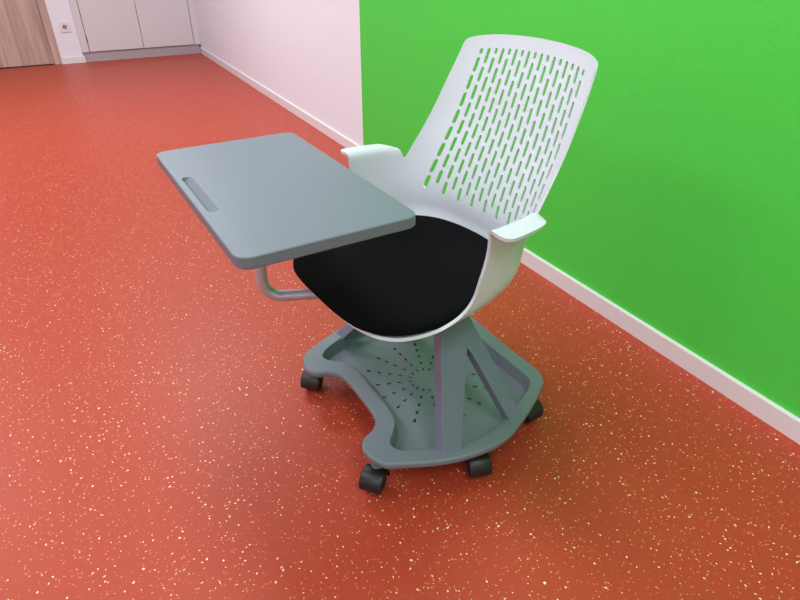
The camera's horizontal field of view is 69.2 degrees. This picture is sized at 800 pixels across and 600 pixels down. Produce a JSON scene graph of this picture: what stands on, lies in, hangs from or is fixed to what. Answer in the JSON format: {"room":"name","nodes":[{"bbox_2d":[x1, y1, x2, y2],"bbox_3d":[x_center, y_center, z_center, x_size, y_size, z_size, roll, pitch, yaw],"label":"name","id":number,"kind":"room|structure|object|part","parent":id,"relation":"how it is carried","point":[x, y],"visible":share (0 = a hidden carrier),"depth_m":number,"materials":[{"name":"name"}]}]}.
{"room":"classroom","nodes":[
{"label":"classroom","id":0,"kind":"room"},
{"bbox_2d":[36,0,82,56],"bbox_3d":[-4.121,-3.465,4.913,4.212,2.800,0.500,-16,36,-24],"label":"wall","id":1,"kind":"structure","parent":0,"point":[68,43],"depth_m":5.65,"materials":[{"name":"white paint"}]},
{"bbox_2d":[0,0,53,67],"bbox_3d":[-3.826,-3.088,4.994,0.940,2.057,0.099,-16,36,-24],"label":"door","id":2,"kind":"structure","parent":1,"relation":"in","point":[23,39],"depth_m":5.52,"materials":[{"name":"brown wood"}]},
{"bbox_2d":[0,63,54,68],"bbox_3d":[-3.865,-2.246,5.596,0.945,0.009,0.119,-16,36,-24],"label":"trim","id":3,"kind":"structure","parent":1,"relation":"attached to","point":[54,63],"depth_m":5.65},
{"bbox_2d":[36,0,62,64],"bbox_3d":[-3.858,-3.146,5.027,1.083,2.140,0.126,-16,36,-24],"label":"trim","id":4,"kind":"structure","parent":1,"relation":"attached to","point":[41,4],"depth_m":5.60,"materials":[{"name":"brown wood"}]},
{"bbox_2d":[58,22,70,31],"bbox_3d":[-3.264,-2.657,5.644,0.090,0.090,0.010,-16,36,-24],"label":"power socket","id":5,"kind":"object","parent":1,"relation":"attached to","point":[64,26],"visible":1,"depth_m":5.64,"materials":[{"name":"white plastic"}]},
{"bbox_2d":[61,56,85,63],"bbox_3d":[-3.266,-2.403,5.802,0.214,0.061,0.012,-16,36,-24],"label":"baseboard","id":6,"kind":"structure","parent":1,"relation":"attached to","point":[76,59],"depth_m":5.80,"materials":[{"name":"white wood"}]},
{"bbox_2d":[0,53,799,599],"bbox_3d":[-1.767,0.027,2.103,4.212,0.100,10.001,-16,36,-24],"label":"floor","id":7,"kind":"structure","parent":0,"point":[161,438],"depth_m":1.50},
{"bbox_2d":[68,0,200,61],"bbox_3d":[-2.758,-3.610,5.624,1.165,2.300,0.442,-16,36,-24],"label":"cabinet","id":8,"kind":"object","parent":7,"relation":"on","point":[106,30],"visible":0.95,"depth_m":5.93,"materials":[{"name":"white wood"}]},
{"bbox_3d":[-2.896,-3.480,5.378,0.511,2.152,0.032,-16,36,-24],"label":"cabinet door","id":9,"kind":"part","parent":8,"relation":"part of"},
{"bbox_3d":[-2.446,-3.612,5.591,0.509,2.152,0.032,-16,36,-24],"label":"cabinet door","id":10,"kind":"part","parent":8,"relation":"part of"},
{"bbox_2d":[156,34,597,494],"bbox_3d":[-0.029,-0.077,1.333,0.832,0.910,0.675,-16,36,-24],"label":"chair","id":11,"kind":"object","parent":7,"relation":"on","point":[406,265],"visible":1,"depth_m":1.32,"materials":[{"name":"grey plastic"}]},
{"bbox_3d":[-0.153,-0.144,1.308,0.363,0.324,0.027,-4,32,-7],"label":"tablet arm","id":12,"kind":"part","parent":11,"relation":"part of","materials":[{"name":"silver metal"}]},
{"bbox_3d":[-0.024,-0.002,1.595,0.248,0.314,0.236,-16,36,-24],"label":"support leg","id":13,"kind":"part","parent":11,"relation":"part of","materials":[{"name":"grey plastic"}]},
{"bbox_2d":[303,316,543,468],"bbox_3d":[0.064,0.213,1.572,0.547,0.054,0.618,-16,36,-24],"label":"chair base","id":14,"kind":"object","parent":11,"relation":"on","point":[395,381],"depth_m":1.52,"materials":[{"name":"grey plastic"}]},
{"bbox_3d":[0.071,0.229,1.586,0.434,0.008,0.540,-16,36,-24],"label":"underside plate","id":15,"kind":"part","parent":11,"relation":"part of","materials":[{"name":"grey plastic"}]},
{"bbox_3d":[0.144,0.146,1.361,0.248,0.314,0.246,-16,36,-24],"label":"support leg","id":16,"kind":"part","parent":11,"relation":"part of","materials":[{"name":"grey plastic"}]},
{"bbox_2d":[194,0,799,417],"bbox_3d":[0.107,-1.736,2.292,0.120,2.900,10.101,-16,36,-24],"label":"wall","id":17,"kind":"structure","parent":0,"point":[673,197],"depth_m":1.71,"materials":[{"name":"green paint"}]},
{"bbox_2d":[200,47,799,444],"bbox_3d":[0.165,-0.485,2.782,0.012,0.061,9.600,-16,36,-24],"label":"baseboard","id":18,"kind":"structure","parent":17,"relation":"attached to","point":[782,420],"depth_m":1.84,"materials":[{"name":"white wood"}]}
]}

